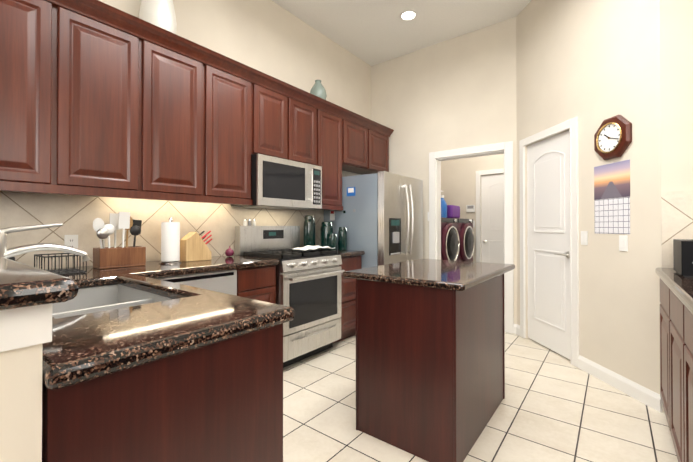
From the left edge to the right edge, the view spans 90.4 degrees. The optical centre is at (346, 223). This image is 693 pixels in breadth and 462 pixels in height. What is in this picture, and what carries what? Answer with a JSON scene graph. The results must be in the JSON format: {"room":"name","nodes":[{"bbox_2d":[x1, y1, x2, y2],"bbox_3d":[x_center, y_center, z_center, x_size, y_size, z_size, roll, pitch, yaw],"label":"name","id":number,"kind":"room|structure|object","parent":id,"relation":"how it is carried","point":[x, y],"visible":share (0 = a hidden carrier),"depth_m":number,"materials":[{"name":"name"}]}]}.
{"room":"kitchen","nodes":[
{"label":"kitchen","id":0,"kind":"room"},
{"bbox_2d":[0,344,42,461],"bbox_3d":[-1.365,0.670,1.176,1.918,1.040,0.130,0,-1,38],"label":"wall","id":1,"kind":"structure","parent":0,"point":[20,404],"depth_m":0.62,"materials":[{"name":"paint"}]},
{"bbox_2d":[0,304,51,351],"bbox_3d":[-1.360,0.187,1.175,1.930,0.075,0.154,0,-1,38],"label":"trim","id":2,"kind":"structure","parent":1,"relation":"attached to","point":[25,327],"depth_m":0.61,"materials":[{"name":"white"}]},
{"bbox_2d":[0,256,78,310],"bbox_3d":[-1.413,0.126,1.069,1.973,0.044,0.455,0,-1,38],"label":"bar","id":3,"kind":"object","parent":1,"relation":"on","point":[22,285],"visible":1,"depth_m":0.61,"materials":[{"name":"stone"}]},
{"bbox_2d":[49,0,370,268],"bbox_3d":[-1.702,-0.552,2.428,0.140,3.500,12.000,0,-1,38],"label":"wall","id":4,"kind":"structure","parent":0,"point":[272,39],"depth_m":3.57,"materials":[{"name":"paint"}]},
{"bbox_2d":[0,0,59,191],"bbox_3d":[-1.872,-0.730,1.825,0.329,1.030,0.437,0,-1,38],"label":"upper cabinet","id":5,"kind":"object","parent":4,"relation":"attached to","point":[29,29],"depth_m":1.82,"materials":[{"name":"brown wood"}]},
{"bbox_2d":[48,0,143,195],"bbox_3d":[-1.604,-0.728,2.170,0.329,1.030,0.436,0,-1,38],"label":"upper cabinet","id":6,"kind":"object","parent":4,"relation":"attached to","point":[98,98],"depth_m":2.06,"materials":[{"name":"brown wood"}]},
{"bbox_2d":[0,191,320,268],"bbox_3d":[-1.194,0.039,2.955,0.008,0.484,2.878,0,-1,38],"label":"backsplash","id":7,"kind":"structure","parent":4,"relation":"attached to","point":[78,215],"depth_m":2.42,"materials":[{"name":"tile"}]},
{"bbox_2d":[64,235,77,252],"bbox_3d":[-1.766,0.127,2.207,0.007,0.114,0.070,0,-1,38],"label":"outlet","id":8,"kind":"object","parent":7,"relation":"attached to","point":[71,240],"visible":0.65,"depth_m":2.21,"materials":[{"name":"white plastic"}]},
{"bbox_2d":[140,32,207,199],"bbox_3d":[-1.335,-0.725,2.516,0.329,1.030,0.440,0,-1,38],"label":"upper cabinet","id":9,"kind":"object","parent":4,"relation":"attached to","point":[175,78],"depth_m":2.41,"materials":[{"name":"brown wood"}]},
{"bbox_2d":[139,0,176,33],"bbox_3d":[-1.344,-1.534,2.454,0.236,0.585,0.236,0,-1,38],"label":"vase","id":10,"kind":"object","parent":9,"relation":"on","point":[160,13],"visible":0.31,"depth_m":2.36,"materials":[{"name":"white ceramic"}]},
{"bbox_2d":[208,60,255,203],"bbox_3d":[-1.065,-0.723,2.863,0.329,1.030,0.440,0,-1,38],"label":"upper cabinet","id":11,"kind":"object","parent":4,"relation":"attached to","point":[231,93],"depth_m":2.76,"materials":[{"name":"brown wood"}]},
{"bbox_2d":[256,80,291,159],"bbox_3d":[-0.805,-0.916,3.199,0.329,0.640,0.407,0,-1,38],"label":"upper cabinet","id":12,"kind":"object","parent":4,"relation":"attached to","point":[273,105],"depth_m":3.12,"materials":[{"name":"brown wood"}]},
{"bbox_2d":[231,154,321,209],"bbox_3d":[-0.632,-0.371,3.318,0.436,0.438,0.804,0,-1,38],"label":"over-the-range microwave","id":13,"kind":"object","parent":12,"relation":"attached to","point":[279,183],"visible":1,"depth_m":3.14,"materials":[{"name":"silver metal"}]},
{"bbox_2d":[292,92,319,165],"bbox_3d":[-0.556,-0.913,3.520,0.329,0.640,0.406,0,-1,38],"label":"upper cabinet","id":14,"kind":"object","parent":4,"relation":"attached to","point":[305,113],"depth_m":3.44,"materials":[{"name":"brown wood"}]},
{"bbox_2d":[320,104,343,207],"bbox_3d":[-0.299,-0.716,3.849,0.329,1.030,0.430,0,-1,38],"label":"upper cabinet","id":15,"kind":"object","parent":4,"relation":"attached to","point":[331,123],"depth_m":3.76,"materials":[{"name":"brown wood"}]},
{"bbox_2d":[310,80,326,99],"bbox_3d":[-0.307,-1.392,3.731,0.184,0.318,0.184,0,-1,38],"label":"vase","id":16,"kind":"object","parent":15,"relation":"on","point":[318,89],"visible":0.67,"depth_m":3.66,"materials":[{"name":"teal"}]},
{"bbox_2d":[344,116,371,171],"bbox_3d":[-0.011,-0.958,4.222,0.329,0.540,0.511,0,-1,38],"label":"upper cabinet","id":17,"kind":"object","parent":4,"relation":"attached to","point":[357,134],"depth_m":4.15,"materials":[{"name":"brown wood"}]},
{"bbox_2d":[352,128,391,174],"bbox_3d":[0.304,-0.955,4.627,0.329,0.540,0.515,0,-1,38],"label":"upper cabinet","id":18,"kind":"object","parent":4,"relation":"attached to","point":[380,140],"depth_m":4.55,"materials":[{"name":"brown wood"}]},
{"bbox_2d":[272,0,530,65],"bbox_3d":[0.130,-2.362,1.017,7.500,0.100,12.000,0,-1,38],"label":"ceiling","id":19,"kind":"structure","parent":0,"point":[372,32],"depth_m":3.87,"materials":[{"name":"paint"}]},
{"bbox_2d":[399,10,417,20],"bbox_3d":[0.682,-2.289,3.780,0.199,0.006,0.199,0,0,29],"label":"recessed light","id":20,"kind":"object","parent":19,"relation":"in","point":[408,15],"visible":1,"depth_m":3.75,"materials":[{"name":"white glass"}]},
{"bbox_2d":[371,17,516,323],"bbox_3d":[1.347,-0.538,4.282,2.400,3.500,0.130,0,-1,38],"label":"wall","id":21,"kind":"structure","parent":0,"point":[458,92],"depth_m":4.27,"materials":[{"name":"paint"}]},
{"bbox_2d":[429,141,513,332],"bbox_3d":[1.490,0.148,4.151,0.990,2.125,0.154,0,-1,38],"label":"trim","id":22,"kind":"structure","parent":21,"relation":"attached to","point":[506,148],"depth_m":3.94,"materials":[{"name":"white wood"}]},
{"bbox_2d":[441,154,503,261],"bbox_3d":[2.418,-0.529,5.660,2.400,3.500,0.160,0,-1,38],"label":"wall","id":23,"kind":"structure","parent":0,"point":[458,182],"depth_m":5.87,"materials":[{"name":"paint"}]},
{"bbox_2d":[466,205,474,226],"bbox_3d":[2.092,-0.129,5.791,0.140,0.377,0.026,0,-1,38],"label":"keypad","id":24,"kind":"object","parent":23,"relation":"attached to","point":[470,208],"visible":0.75,"depth_m":5.77,"materials":[{"name":"white plastic"}]},
{"bbox_2d":[476,168,503,261],"bbox_3d":[2.527,0.168,5.454,0.930,2.105,0.024,0,-1,38],"label":"door frame","id":25,"kind":"structure","parent":23,"relation":"attached to","point":[478,208],"depth_m":5.70,"materials":[{"name":"white wood"}]},
{"bbox_2d":[481,174,503,263],"bbox_3d":[2.538,0.201,5.466,0.774,2.015,0.101,0,-1,38],"label":"back door","id":26,"kind":"structure","parent":23,"relation":"in","point":[492,218],"depth_m":5.61,"materials":[{"name":"white wood"}]},
{"bbox_2d":[283,332,677,461],"bbox_3d":[0.130,1.238,0.992,7.500,0.100,12.000,0,-1,38],"label":"floor","id":27,"kind":"structure","parent":0,"point":[553,406],"depth_m":2.11,"materials":[{"name":"tile"}]},
{"bbox_2d":[42,323,282,461],"bbox_3d":[-0.557,0.752,1.020,0.427,0.872,0.596,0,-1,38],"label":"base cabinet","id":28,"kind":"object","parent":27,"relation":"on","point":[221,401],"visible":0.58,"depth_m":0.85,"materials":[{"name":"brown wood"}]},
{"bbox_2d":[42,255,293,389],"bbox_3d":[-0.796,0.298,1.887,1.943,0.046,1.683,0,-1,38],"label":"countertop","id":29,"kind":"structure","parent":28,"relation":"on","point":[82,348],"depth_m":0.95,"materials":[{"name":"stone"}]},
{"bbox_2d":[0,223,90,261],"bbox_3d":[-1.274,0.133,1.441,0.068,0.275,0.338,0,-1,38],"label":"faucet","id":30,"kind":"object","parent":29,"relation":"on","point":[5,252],"visible":0.83,"depth_m":1.40,"materials":[{"name":"silver metal"}]},
{"bbox_2d":[34,253,86,274],"bbox_3d":[-1.605,0.221,1.928,0.227,0.102,0.187,0,-1,38],"label":"dish rack","id":31,"kind":"object","parent":29,"relation":"on","point":[59,271],"visible":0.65,"depth_m":1.92,"materials":[{"name":"black"}]},
{"bbox_2d":[52,284,172,318],"bbox_3d":[-1.017,0.418,1.395,0.864,0.200,0.474,0,-1,38],"label":"sink","id":32,"kind":"object","parent":29,"relation":"in","point":[96,299],"visible":0.15,"depth_m":1.68,"materials":[{"name":"silver metal"}]},
{"bbox_2d":[93,246,145,268],"bbox_3d":[-1.467,0.213,2.227,0.130,0.125,0.260,0,-1,38],"label":"utensil caddy","id":33,"kind":"object","parent":29,"relation":"on","point":[113,257],"visible":1,"depth_m":2.17,"materials":[{"name":"brown wood"}]},
{"bbox_2d":[159,218,181,263],"bbox_3d":[-1.257,0.118,2.457,0.150,0.320,0.150,0,-1,38],"label":"paper towel holder","id":34,"kind":"object","parent":29,"relation":"on","point":[170,241],"visible":1,"depth_m":2.41,"materials":[{"name":"white paper"}]},
{"bbox_2d":[180,231,211,261],"bbox_3d":[-1.134,0.165,2.648,0.100,0.228,0.252,0,-1,38],"label":"knife block","id":35,"kind":"object","parent":29,"relation":"on","point":[193,246],"visible":1,"depth_m":2.57,"materials":[{"name":"brown wood"}]},
{"bbox_2d":[225,246,233,256],"bbox_3d":[-1.006,0.234,2.958,0.074,0.095,0.074,0,-1,38],"label":"onion","id":36,"kind":"object","parent":29,"relation":"on","point":[229,251],"visible":1,"depth_m":2.93,"materials":[{"name":"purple food"}]},
{"bbox_2d":[158,270,236,295],"bbox_3d":[-1.201,0.764,2.410,0.600,0.868,0.595,0,-1,38],"label":"dishwasher","id":37,"kind":"object","parent":27,"relation":"on","point":[223,282],"visible":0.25,"depth_m":2.32,"materials":[{"name":"silver metal"}]},
{"bbox_2d":[236,265,275,303],"bbox_3d":[-0.916,0.765,2.808,0.620,0.872,0.370,0,-1,38],"label":"base cabinet","id":38,"kind":"object","parent":27,"relation":"on","point":[257,283],"depth_m":2.62,"materials":[{"name":"brown wood"}]},
{"bbox_2d":[235,226,344,367],"bbox_3d":[-0.505,0.612,3.212,0.718,1.185,0.750,0,-1,38],"label":"range","id":39,"kind":"object","parent":27,"relation":"on","point":[308,286],"visible":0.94,"depth_m":3.06,"materials":[{"name":"silver metal"}]},
{"bbox_2d":[243,219,255,225],"bbox_3d":[-0.908,-0.016,3.225,0.036,0.066,0.136,0,-1,38],"label":"shakers","id":40,"kind":"object","parent":39,"relation":"on","point":[251,223],"visible":1,"depth_m":3.21,"materials":[{"name":"white plastic"}]},
{"bbox_2d":[292,245,334,250],"bbox_3d":[-0.295,0.225,3.229,0.192,0.042,0.439,0,-1,38],"label":"dish towel","id":41,"kind":"object","parent":39,"relation":"on","point":[307,247],"visible":1,"depth_m":3.19,"materials":[{"name":"white fabric"}]},
{"bbox_2d":[333,255,360,343],"bbox_3d":[-0.201,0.772,3.728,0.620,0.872,0.420,0,-1,38],"label":"base cabinet","id":42,"kind":"object","parent":27,"relation":"on","point":[348,285],"depth_m":3.52,"materials":[{"name":"brown wood"}]},
{"bbox_2d":[319,248,364,256],"bbox_3d":[-0.187,0.311,3.722,0.653,0.046,0.423,0,-1,38],"label":"countertop","id":43,"kind":"structure","parent":42,"relation":"on","point":[346,253],"depth_m":3.57,"materials":[{"name":"stone"}]},
{"bbox_2d":[304,215,314,246],"bbox_3d":[-0.402,0.095,3.738,0.126,0.383,0.126,0,0,11],"label":"canister","id":44,"kind":"object","parent":43,"relation":"on","point":[309,223],"depth_m":3.69,"materials":[{"name":"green glass"}]},
{"bbox_2d":[320,221,332,249],"bbox_3d":[-0.219,0.129,3.842,0.142,0.317,0.142,0,0,11],"label":"canister","id":45,"kind":"object","parent":43,"relation":"on","point":[326,226],"depth_m":3.79,"materials":[{"name":"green glass"}]},
{"bbox_2d":[326,232,338,249],"bbox_3d":[-0.146,0.194,3.659,0.095,0.184,0.095,0,0,11],"label":"canister","id":46,"kind":"object","parent":43,"relation":"on","point":[328,236],"depth_m":3.63,"materials":[{"name":"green glass"}]},
{"bbox_2d":[338,227,346,249],"bbox_3d":[-0.042,0.160,3.793,0.099,0.256,0.099,0,0,11],"label":"canister","id":47,"kind":"object","parent":43,"relation":"on","point":[342,231],"depth_m":3.75,"materials":[{"name":"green glass"}]},
{"bbox_2d":[324,171,422,268],"bbox_3d":[0.375,0.328,4.175,0.928,1.765,0.923,0,-1,38],"label":"refrigerator","id":48,"kind":"object","parent":27,"relation":"on","point":[379,216],"visible":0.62,"depth_m":3.79,"materials":[{"name":"silver metal"}]},
{"bbox_2d":[356,274,504,461],"bbox_3d":[0.564,0.756,2.184,0.607,0.882,0.922,0,-1,38],"label":"kitchen island","id":49,"kind":"object","parent":27,"relation":"on","point":[430,374],"visible":0.77,"depth_m":1.82,"materials":[{"name":"brown wood"}]},
{"bbox_2d":[342,259,514,290],"bbox_3d":[0.570,0.295,2.183,0.710,0.036,1.040,0,-1,38],"label":"island countertop","id":50,"kind":"structure","parent":49,"relation":"on","point":[450,275],"depth_m":1.95,"materials":[{"name":"stone"}]},
{"bbox_2d":[441,217,459,260],"bbox_3d":[1.153,0.567,5.030,0.885,1.300,0.685,0,-1,38],"label":"washer","id":51,"kind":"object","parent":27,"relation":"on","point":[450,243],"visible":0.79,"depth_m":4.69,"materials":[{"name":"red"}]},
{"bbox_2d":[441,195,446,217],"bbox_3d":[1.230,-0.276,4.854,0.323,0.382,0.270,0,-1,-43],"label":"detergent bottle","id":52,"kind":"object","parent":51,"relation":"on","point":[443,208],"visible":0.23,"depth_m":4.76,"materials":[{"name":"blue plastic"}]},
{"bbox_2d":[447,205,459,217],"bbox_3d":[1.541,-0.181,5.319,0.330,0.199,0.350,0,-1,38],"label":"laundry bag","id":53,"kind":"object","parent":51,"relation":"on","point":[453,211],"visible":0.5,"depth_m":5.12,"materials":[{"name":"purple fabric"}]},
{"bbox_2d":[458,218,474,261],"bbox_3d":[1.579,0.571,5.579,0.885,1.300,0.685,0,-1,38],"label":"dryer","id":54,"kind":"object","parent":27,"relation":"on","point":[466,238],"visible":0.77,"depth_m":5.22,"materials":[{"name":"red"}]},
{"bbox_2d":[660,278,663,407],"bbox_3d":[2.073,0.758,1.782,0.634,0.872,0.550,0,-1,38],"label":"base cabinet","id":55,"kind":"object","parent":27,"relation":"on","point":[661,282],"depth_m":2.05,"materials":[{"name":"brown wood"}]},
{"bbox_2d":[655,268,692,313],"bbox_3d":[0.675,0.284,-0.002,0.648,0.046,5.088,0,-1,38],"label":"countertop","id":56,"kind":"structure","parent":55,"relation":"on","point":[678,284],"depth_m":1.58,"materials":[{"name":"stone"}]},
{"bbox_2d":[673,239,692,277],"bbox_3d":[1.874,0.180,1.817,0.180,0.187,0.330,0,-1,38],"label":"toaster","id":57,"kind":"object","parent":56,"relation":"on","point":[683,256],"visible":1,"depth_m":1.76,"materials":[{"name":"black"}]},
{"bbox_2d":[664,283,679,461],"bbox_3d":[1.766,0.755,1.387,0.634,0.872,0.450,0,-1,38],"label":"base cabinet","id":58,"kind":"object","parent":27,"relation":"on","point":[671,371],"depth_m":1.71,"materials":[{"name":"brown wood"}]},
{"bbox_2d":[676,298,692,461],"bbox_3d":[1.478,0.752,1.016,0.634,0.872,0.490,0,-1,38],"label":"base cabinet","id":59,"kind":"object","parent":27,"relation":"on","point":[676,355],"depth_m":1.37,"materials":[{"name":"brown wood"}]},
{"bbox_2d":[516,0,660,393],"bbox_3d":[1.996,-0.547,3.046,0.120,3.500,1.700,0,0,-5],"label":"wall","id":60,"kind":"structure","parent":0,"point":[592,65],"depth_m":2.61,"materials":[{"name":"paint"}]},
{"bbox_2d":[519,116,578,366],"bbox_3d":[1.904,0.152,3.292,0.024,2.105,0.825,0,0,-5],"label":"door frame","id":61,"kind":"structure","parent":60,"relation":"attached to","point":[571,125],"depth_m":2.94,"materials":[{"name":"white wood"}]},
{"bbox_2d":[527,131,570,359],"bbox_3d":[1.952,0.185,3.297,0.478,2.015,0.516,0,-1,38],"label":"pantry door","id":62,"kind":"structure","parent":60,"relation":"in","point":[548,213],"depth_m":3.27,"materials":[{"name":"white wood"}]},
{"bbox_2d":[581,231,587,244],"bbox_3d":[1.949,0.116,2.822,0.008,0.114,0.070,0,0,-4],"label":"switch plate","id":63,"kind":"object","parent":60,"relation":"attached to","point":[584,234],"depth_m":2.81,"materials":[{"name":"white plastic"}]},
{"bbox_2d":[594,159,629,233],"bbox_3d":[1.973,-0.188,2.563,0.002,0.525,0.314,0,0,-5],"label":"calendar","id":64,"kind":"object","parent":60,"relation":"attached to","point":[612,182],"visible":1,"depth_m":2.55,"materials":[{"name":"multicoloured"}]},
{"bbox_2d":[594,115,631,159],"bbox_3d":[1.954,-0.636,2.544,0.044,0.305,0.305,0,0,-5],"label":"clock","id":65,"kind":"object","parent":60,"relation":"attached to","point":[613,137],"visible":1,"depth_m":2.51,"materials":[{"name":"brown wood"}]},
{"bbox_2d":[578,355,661,412],"bbox_3d":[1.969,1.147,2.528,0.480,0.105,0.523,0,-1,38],"label":"baseboard","id":66,"kind":"structure","parent":60,"relation":"attached to","point":[644,395],"depth_m":2.45,"materials":[{"name":"white wood"}]},
{"bbox_2d":[619,235,627,251],"bbox_3d":[1.978,0.139,2.458,0.008,0.114,0.070,0,0,-4],"label":"switch plate","id":67,"kind":"object","parent":60,"relation":"attached to","point":[623,242],"depth_m":2.45,"materials":[{"name":"white plastic"}]},
{"bbox_2d":[660,0,692,412],"bbox_3d":[2.342,-0.554,2.009,0.760,3.500,0.120,0,-1,38],"label":"wall","id":68,"kind":"structure","parent":0,"point":[676,68],"depth_m":2.15,"materials":[{"name":"paint"}]},
{"bbox_2d":[661,190,692,267],"bbox_3d":[2.245,0.035,1.995,0.618,0.479,0.012,0,-1,38],"label":"backsplash","id":69,"kind":"structure","parent":68,"relation":"attached to","point":[676,214],"depth_m":2.15,"materials":[{"name":"tile"}]}
]}

